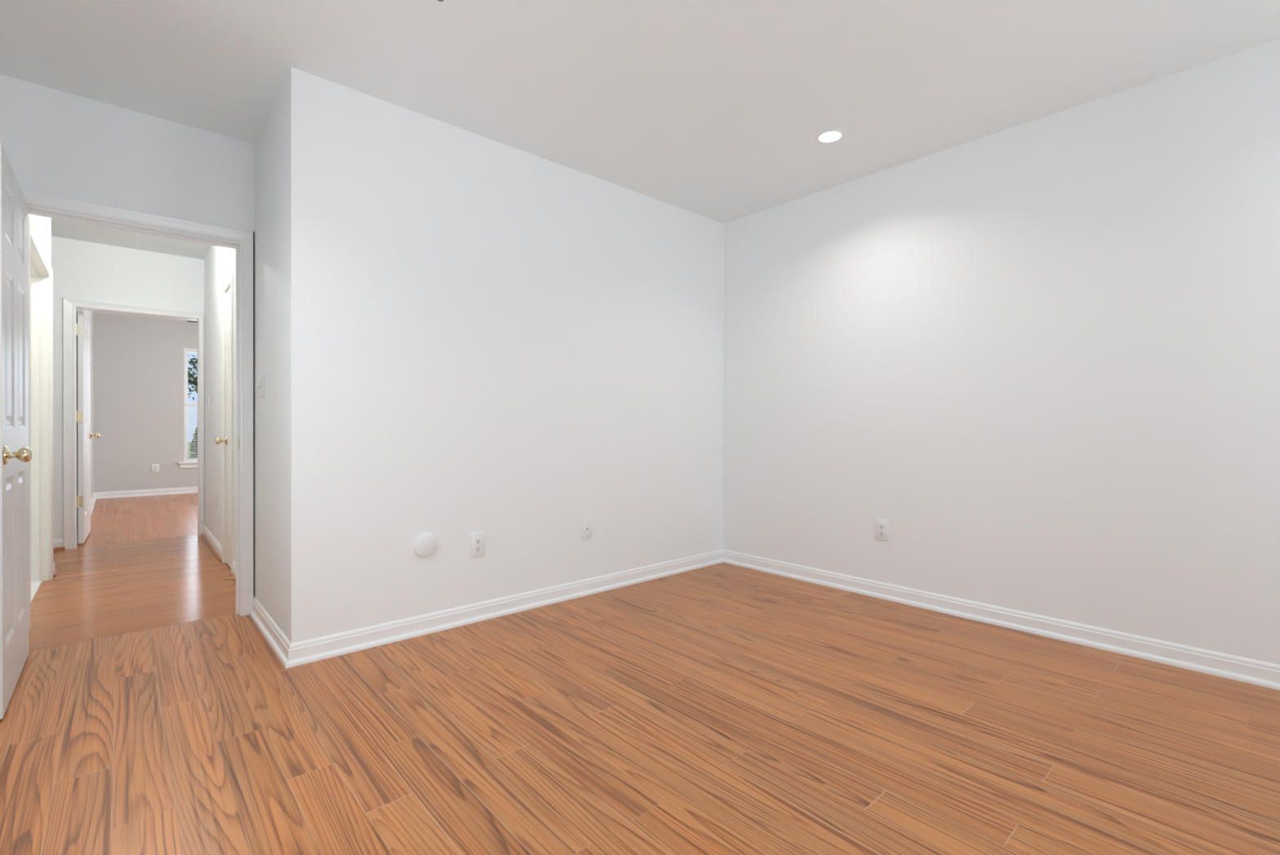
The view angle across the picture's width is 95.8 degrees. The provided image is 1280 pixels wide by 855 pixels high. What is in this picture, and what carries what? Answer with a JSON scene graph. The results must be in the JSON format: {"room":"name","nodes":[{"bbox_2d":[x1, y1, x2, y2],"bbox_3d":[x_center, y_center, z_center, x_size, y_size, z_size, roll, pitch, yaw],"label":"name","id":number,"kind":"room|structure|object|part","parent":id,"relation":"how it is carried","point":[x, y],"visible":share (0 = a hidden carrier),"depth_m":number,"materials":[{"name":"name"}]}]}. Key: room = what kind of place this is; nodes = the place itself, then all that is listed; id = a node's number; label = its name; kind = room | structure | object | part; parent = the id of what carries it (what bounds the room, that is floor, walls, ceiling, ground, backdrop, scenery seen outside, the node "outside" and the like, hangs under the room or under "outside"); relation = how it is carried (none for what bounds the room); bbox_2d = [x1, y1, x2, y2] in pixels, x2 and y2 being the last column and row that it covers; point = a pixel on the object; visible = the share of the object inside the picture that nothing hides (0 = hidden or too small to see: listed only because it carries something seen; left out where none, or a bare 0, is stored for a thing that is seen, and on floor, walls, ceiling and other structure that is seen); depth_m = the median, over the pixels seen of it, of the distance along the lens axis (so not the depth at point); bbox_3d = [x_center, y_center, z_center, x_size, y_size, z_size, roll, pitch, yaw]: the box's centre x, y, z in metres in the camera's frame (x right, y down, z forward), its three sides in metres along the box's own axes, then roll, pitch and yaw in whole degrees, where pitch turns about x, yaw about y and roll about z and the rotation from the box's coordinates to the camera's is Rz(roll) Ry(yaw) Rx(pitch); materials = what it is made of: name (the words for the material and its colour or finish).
{"room":"empty bedroom","nodes":[
{"label":"empty bedroom","id":0,"kind":"room"},
{"bbox_2d":[31,580,42,601],"bbox_3d":[-4.066,0.978,2.753,1.625,0.004,1.400,0,0,-42],"label":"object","id":1,"kind":"structure","parent":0,"point":[35,585],"depth_m":3.52,"materials":[{"name":"white"}]},
{"bbox_2d":[28,213,51,266],"bbox_3d":[-3.390,-0.260,3.174,0.115,2.480,1.745,0,0,-42],"label":"wall","id":2,"kind":"structure","parent":0,"point":[42,225],"depth_m":3.52,"materials":[{"name":"white paint"}]},
{"bbox_2d":[0,142,32,719],"bbox_3d":[-2.409,0.011,2.213,0.168,1.930,0.772,0,0,-42],"label":"door","id":3,"kind":"structure","parent":2,"relation":"in","point":[15,454],"depth_m":2.15,"materials":[{"name":"white paint"}]},
{"bbox_3d":[-2.145,0.094,2.007,0.051,0.053,0.053,0,0,-42],"label":"knob","id":4,"kind":"part","parent":3,"relation":"part of","materials":[{"name":"gold metal"}]},
{"bbox_2d":[30,240,48,582],"bbox_3d":[-3.438,0.002,3.227,0.115,1.956,1.191,0,0,-42],"label":"door","id":5,"kind":"structure","parent":2,"relation":"attached to","point":[39,443],"depth_m":3.66,"materials":[{"name":"white paint"}]},
{"bbox_2d":[28,217,53,630],"bbox_3d":[-3.389,-0.020,3.272,0.018,2.000,1.277,0,0,-42],"label":"trim","id":6,"kind":"structure","parent":2,"relation":"attached to","point":[33,236],"depth_m":3.70,"materials":[{"name":"white paint"}]},
{"bbox_2d":[76,309,93,533],"bbox_3d":[-5.995,-0.277,6.184,0.115,2.480,3.985,0,0,-42],"label":"wall","id":7,"kind":"structure","parent":0,"point":[89,314],"depth_m":7.23,"materials":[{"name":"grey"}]},
{"bbox_2d":[76,492,96,544],"bbox_3d":[-5.965,0.917,6.258,0.026,0.090,3.925,0,0,-42],"label":"baseboard","id":8,"kind":"structure","parent":7,"relation":"attached to","point":[93,499],"depth_m":6.93,"materials":[{"name":"white paint"}]},
{"bbox_2d":[76,310,99,543],"bbox_3d":[-4.831,-0.004,5.067,0.102,1.915,0.767,0,0,-40],"label":"door","id":9,"kind":"structure","parent":7,"relation":"in","point":[83,326],"depth_m":4.79,"materials":[{"name":"white paint"}]},
{"bbox_3d":[-5.021,0.072,5.338,0.050,0.053,0.053,0,0,-40],"label":"knob","id":10,"kind":"part","parent":9,"relation":"part of","materials":[{"name":"gold metal"}]},
{"bbox_2d":[0,74,254,232],"bbox_3d":[-2.497,-0.256,2.726,1.126,2.480,0.115,0,0,-42],"label":"wall","id":11,"kind":"structure","parent":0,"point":[54,142],"depth_m":2.71,"materials":[{"name":"white paint"}]},
{"bbox_2d":[253,232,253,568],"bbox_3d":[-2.088,-0.070,3.108,0.007,1.930,0.093,0,0,-42],"label":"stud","id":12,"kind":"object","parent":11,"relation":"attached to","point":[253,233],"visible":0.29,"depth_m":3.08,"materials":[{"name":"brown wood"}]},
{"bbox_2d":[51,235,204,538],"bbox_3d":[-3.859,-0.270,5.346,4.800,2.480,0.115,0,0,-42],"label":"wall","id":13,"kind":"structure","parent":0,"point":[82,269],"depth_m":4.77,"materials":[{"name":"white paint"}]},
{"bbox_2d":[53,537,65,551],"bbox_3d":[-5.055,0.927,4.186,1.267,0.090,0.026,0,0,-42],"label":"baseboard","id":14,"kind":"structure","parent":13,"relation":"attached to","point":[58,544],"depth_m":4.58,"materials":[{"name":"white paint"}]},
{"bbox_3d":[-5.051,0.961,4.181,1.267,0.024,0.014,0,0,-42],"label":"shoe moulding","id":15,"kind":"part","parent":14,"relation":"part of","materials":[{"name":"brown wood"}]},
{"bbox_2d":[62,297,204,549],"bbox_3d":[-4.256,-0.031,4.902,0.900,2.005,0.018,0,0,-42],"label":"trim","id":16,"kind":"structure","parent":13,"relation":"attached to","point":[69,304],"depth_m":4.64,"materials":[{"name":"white paint"}]},
{"bbox_2d":[32,534,230,649],"bbox_3d":[-2.006,1.041,4.253,4.293,0.116,12.600,0,0,-42],"label":"floor slab","id":17,"kind":"structure","parent":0,"point":[193,535],"depth_m":2.84,"materials":[{"name":"brown wood"}]},
{"bbox_2d":[29,534,235,649],"bbox_3d":[-3.779,0.978,3.507,2.260,0.001,2.858,0,0,-42],"label":"floor","id":18,"kind":"structure","parent":0,"point":[95,591],"depth_m":3.46,"materials":[{"name":"brown wood"}]},
{"bbox_2d":[76,493,198,546],"bbox_3d":[-4.752,0.960,7.337,3.472,0.001,4.140,0,0,-42],"label":"floor","id":19,"kind":"structure","parent":0,"point":[133,518],"depth_m":6.15,"materials":[{"name":"brown wood"}]},
{"bbox_2d":[93,312,197,492],"bbox_3d":[-6.109,-0.288,8.836,3.487,2.480,0.115,0,0,-42],"label":"wall","id":20,"kind":"structure","parent":0,"point":[139,362],"depth_m":8.02,"materials":[{"name":"grey paint"}]},
{"bbox_2d":[94,486,197,498],"bbox_3d":[-6.059,0.907,8.793,3.272,0.090,0.026,0,0,-42],"label":"baseboard","id":21,"kind":"structure","parent":20,"relation":"attached to","point":[115,494],"depth_m":8.05,"materials":[{"name":"white paint"}]},
{"bbox_3d":[-6.055,0.940,8.789,3.272,0.024,0.014,0,0,-42],"label":"shoe moulding","id":22,"kind":"part","parent":21,"relation":"part of","materials":[{"name":"white paint"}]},
{"bbox_2d":[151,463,159,472],"bbox_3d":[-6.813,0.571,8.126,0.080,0.120,0.009,0,0,-42],"label":"wall outlet","id":23,"kind":"object","parent":20,"relation":"attached to","point":[155,467],"visible":1,"depth_m":8.12,"materials":[{"name":"white plastic"}]},
{"bbox_2d":[178,347,197,467],"bbox_3d":[-6.259,-0.282,8.675,1.044,1.728,0.155,0,0,-42],"label":"window","id":24,"kind":"structure","parent":20,"relation":"in","point":[186,464],"depth_m":8.35,"materials":[{"name":"white paint"}]},
{"bbox_3d":[-6.235,0.508,8.650,1.044,0.025,0.080,0,0,-42],"label":"sill","id":25,"kind":"part","parent":24,"relation":"part of","materials":[{"name":"white paint"}]},
{"bbox_2d":[186,403,197,460],"bbox_3d":[-6.247,0.072,8.663,0.874,0.837,0.033,0,0,-42],"label":"window blind","id":26,"kind":"object","parent":24,"relation":"attached to","point":[187,404],"visible":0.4,"depth_m":8.40,"materials":[{"name":"white plastic"}]},
{"bbox_3d":[-6.247,-0.328,8.662,0.874,0.036,0.033,0,0,-42],"label":"head rail","id":27,"kind":"part","parent":26,"relation":"part of","materials":[{"name":"white plastic"}]},
{"bbox_3d":[-6.274,0.056,8.692,0.880,0.838,0.028,0,0,-42],"label":"sash","id":28,"kind":"part","parent":24,"relation":"part of","materials":[{"name":"white paint"}]},
{"bbox_3d":[-6.292,-0.729,8.711,0.880,0.791,0.028,0,0,-42],"label":"sash","id":29,"kind":"part","parent":24,"relation":"part of","materials":[{"name":"glass"}]},
{"bbox_2d":[204,67,291,642],"bbox_3d":[-2.420,-0.261,4.044,0.749,2.480,3.746,0,0,-42],"label":"wall","id":30,"kind":"structure","parent":0,"point":[273,145],"depth_m":2.77,"materials":[{"name":"white paint"}]},
{"bbox_2d":[21,189,253,616],"bbox_3d":[-2.409,-0.020,2.794,0.890,2.007,0.133,0,0,-42],"label":"door frame","id":31,"kind":"structure","parent":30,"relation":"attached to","point":[32,197],"depth_m":3.02,"materials":[{"name":"white paint"}]},
{"bbox_2d":[205,395,208,409],"bbox_3d":[-3.718,-0.208,4.966,0.018,0.118,0.070,0,0,-42],"label":"light switch","id":32,"kind":"object","parent":30,"relation":"attached to","point":[207,402],"visible":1,"depth_m":4.96,"materials":[{"name":"white plastic"}]},
{"bbox_3d":[-3.714,-0.208,4.970,0.006,0.118,0.070,0,0,-42],"label":"plate","id":33,"kind":"part","parent":32,"relation":"part of","materials":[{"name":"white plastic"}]},
{"bbox_2d":[200,524,222,561],"bbox_3d":[-3.485,0.929,4.703,0.026,0.090,1.353,0,0,-42],"label":"baseboard","id":34,"kind":"structure","parent":30,"relation":"attached to","point":[216,548],"depth_m":4.63,"materials":[{"name":"white paint"}]},
{"bbox_2d":[215,493,217,510],"bbox_3d":[-3.329,0.585,4.541,0.009,0.120,0.080,0,0,-42],"label":"wall outlet","id":35,"kind":"object","parent":30,"relation":"attached to","point":[215,494],"visible":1,"depth_m":4.53,"materials":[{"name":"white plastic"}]},
{"bbox_2d":[215,288,231,568],"bbox_3d":[-2.872,0.003,4.015,0.102,1.930,0.352,0,0,-42],"label":"door","id":36,"kind":"structure","parent":30,"relation":"in","point":[227,439],"depth_m":4.07,"materials":[{"name":"white paint"}]},
{"bbox_3d":[-2.979,0.092,4.097,0.050,0.053,0.053,0,0,-42],"label":"knob","id":37,"kind":"part","parent":36,"relation":"part of","materials":[{"name":"gold metal"}]},
{"bbox_2d":[221,272,234,570],"bbox_3d":[-2.870,-0.026,4.022,0.018,2.007,0.474,0,0,-42],"label":"trim","id":38,"kind":"structure","parent":30,"relation":"attached to","point":[228,282],"depth_m":4.09,"materials":[{"name":"white paint"}]},
{"bbox_2d":[225,286,230,563],"bbox_3d":[-2.820,-0.004,4.066,0.115,1.963,0.386,0,0,-42],"label":"trim","id":39,"kind":"structure","parent":30,"relation":"attached to","point":[229,286],"depth_m":4.16,"materials":[{"name":"white paint"}]},
{"bbox_2d":[229,560,235,582],"bbox_3d":[-2.410,0.936,3.505,0.026,0.090,0.918,0,0,-42],"label":"baseboard","id":40,"kind":"structure","parent":30,"relation":"attached to","point":[232,573],"depth_m":3.79,"materials":[{"name":"white paint"}]},
{"bbox_3d":[-2.414,0.969,3.501,0.014,0.024,0.918,0,0,-42],"label":"shoe moulding","id":41,"kind":"part","parent":40,"relation":"part of","materials":[{"name":"brown wood"}]},
{"bbox_2d":[255,373,264,398],"bbox_3d":[-1.913,-0.209,2.905,0.018,0.118,0.162,0,0,-42],"label":"light switch","id":42,"kind":"object","parent":30,"relation":"attached to","point":[260,378],"visible":1,"depth_m":2.89,"materials":[{"name":"white plastic"}]},
{"bbox_2d":[291,67,723,643],"bbox_3d":[-0.414,-0.255,3.406,2.882,2.480,0.115,0,0,-42],"label":"wall","id":43,"kind":"structure","parent":0,"point":[516,347],"depth_m":2.95,"materials":[{"name":"white paint"}]},
{"bbox_2d":[413,533,436,556],"bbox_3d":[-1.028,0.566,2.770,0.107,0.107,0.018,0,0,-42],"label":"round cover","id":44,"kind":"object","parent":43,"relation":"attached to","point":[425,544],"visible":1,"depth_m":2.76,"materials":[{"name":"white plastic"}]},
{"bbox_2d":[470,532,484,557],"bbox_3d":[-0.829,0.600,2.955,0.080,0.120,0.009,0,0,-42],"label":"wall outlet","id":45,"kind":"object","parent":43,"relation":"attached to","point":[477,540],"visible":1,"depth_m":2.95,"materials":[{"name":"white plastic"}]},
{"bbox_2d":[475,546,480,551],"bbox_3d":[-0.827,0.620,2.953,0.034,0.027,0.002,0,0,-42],"label":"receptacle","id":46,"kind":"object","parent":45,"relation":"attached to","point":[477,548],"depth_m":2.95,"materials":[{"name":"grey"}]},
{"bbox_2d":[475,537,480,543],"bbox_3d":[-0.827,0.581,2.953,0.034,0.027,0.002,0,0,-42],"label":"receptacle","id":47,"kind":"object","parent":45,"relation":"attached to","point":[477,540],"depth_m":2.95,"materials":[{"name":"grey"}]},
{"bbox_2d":[248,549,723,668],"bbox_3d":[-0.718,0.939,3.640,2.793,0.090,0.911,0,0,-42],"label":"baseboard","id":48,"kind":"structure","parent":43,"relation":"attached to","point":[294,654],"depth_m":2.88,"materials":[{"name":"white paint"}]},
{"bbox_2d":[582,518,591,538],"bbox_3d":[-0.314,0.600,3.417,0.070,0.114,0.009,0,0,-42],"label":"jack plate","id":49,"kind":"object","parent":43,"relation":"attached to","point":[586,523],"visible":1,"depth_m":3.41,"materials":[{"name":"white plastic"}]},
{"bbox_2d":[0,562,1279,854],"bbox_3d":[0.332,0.994,1.647,4.093,0.001,5.398,0,0,-42],"label":"floor","id":50,"kind":"structure","parent":0,"point":[722,708],"depth_m":1.82,"materials":[{"name":"laminate"}]},
{"bbox_2d":[0,0,1279,322],"bbox_3d":[-2.482,-1.550,3.810,5.600,0.100,12.430,0,0,-42],"label":"ceiling","id":51,"kind":"structure","parent":0,"point":[716,110],"depth_m":2.38,"materials":[{"name":"white paint"}]},
{"bbox_2d":[815,128,844,143],"bbox_3d":[0.974,-1.486,2.962,0.146,0.007,0.146,0,0,-42],"label":"recessed light","id":52,"kind":"object","parent":51,"relation":"in","point":[828,136],"visible":1,"depth_m":2.95,"materials":[{"name":"white plastic"}]},
{"bbox_2d":[722,38,1279,664],"bbox_3d":[2.108,-0.246,2.667,0.115,2.480,4.584,0,0,-42],"label":"wall","id":53,"kind":"structure","parent":0,"point":[1044,352],"depth_m":2.76,"materials":[{"name":"white paint"}]},
{"bbox_2d":[875,518,888,541],"bbox_3d":[1.405,0.594,3.359,0.009,0.120,0.080,0,0,-42],"label":"wall outlet","id":54,"kind":"object","parent":53,"relation":"attached to","point":[882,526],"visible":1,"depth_m":3.35,"materials":[{"name":"white plastic"}]},
{"bbox_2d":[878,530,884,535],"bbox_3d":[1.403,0.614,3.357,0.002,0.027,0.034,0,0,-42],"label":"receptacle","id":55,"kind":"object","parent":54,"relation":"attached to","point":[880,532],"depth_m":3.36,"materials":[{"name":"grey plastic"}]},
{"bbox_2d":[878,524,884,528],"bbox_3d":[1.403,0.575,3.357,0.002,0.027,0.034,0,0,-42],"label":"receptacle","id":56,"kind":"object","parent":54,"relation":"attached to","point":[880,526],"depth_m":3.36,"materials":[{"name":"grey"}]},
{"bbox_2d":[722,548,1279,689],"bbox_3d":[2.053,0.949,2.625,0.026,0.090,4.354,0,0,-42],"label":"baseboard","id":57,"kind":"structure","parent":53,"relation":"attached to","point":[1264,673],"depth_m":2.76,"materials":[{"name":"white paint"}]},
{"label":"outside","id":58,"kind":"structure","parent":0,"visible":0},
{"bbox_2d":[187,442,195,457],"bbox_3d":[-23.304,1.616,33.448,70.000,0.200,59.100,0,0,-42],"label":"lawn","id":59,"kind":"structure","parent":58,"point":[188,442],"depth_m":36.46,"materials":[{"name":"green plant"}]},
{"bbox_2d":[187,355,197,399],"bbox_3d":[-12.157,-1.671,16.548,6.502,6.556,5.525,0,0,2],"label":"tree","id":60,"kind":"object","parent":59,"relation":"on","point":[194,382],"visible":0.02,"depth_m":17.03,"materials":[{"name":"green plant"}]},
{"bbox_2d":[189,427,197,457],"bbox_3d":[-10.777,0.749,14.248,0.565,1.748,0.569,0,0,-42],"label":"columnar shrub","id":61,"kind":"object","parent":59,"relation":"on","point":[196,428],"visible":0.1,"depth_m":14.08,"materials":[{"name":"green plant"}]},
{"bbox_3d":[-4.816,-0.265,3.748,1.240,2.480,1.215,0,0,-42],"label":"wall","id":62,"kind":"structure","parent":0,"visible":0},
{"bbox_2d":[53,560,57,577],"bbox_3d":[-4.196,0.932,3.539,0.881,0.090,0.187,0,0,-42],"label":"baseboard","id":63,"kind":"structure","parent":62,"relation":"attached to","point":[55,571],"depth_m":3.82,"materials":[{"name":"white paint"}]},
{"bbox_3d":[-4.196,0.965,3.539,0.881,0.024,0.187,0,0,-42],"label":"shoe moulding","id":64,"kind":"part","parent":63,"relation":"part of","materials":[{"name":"brown wood"}]}
]}

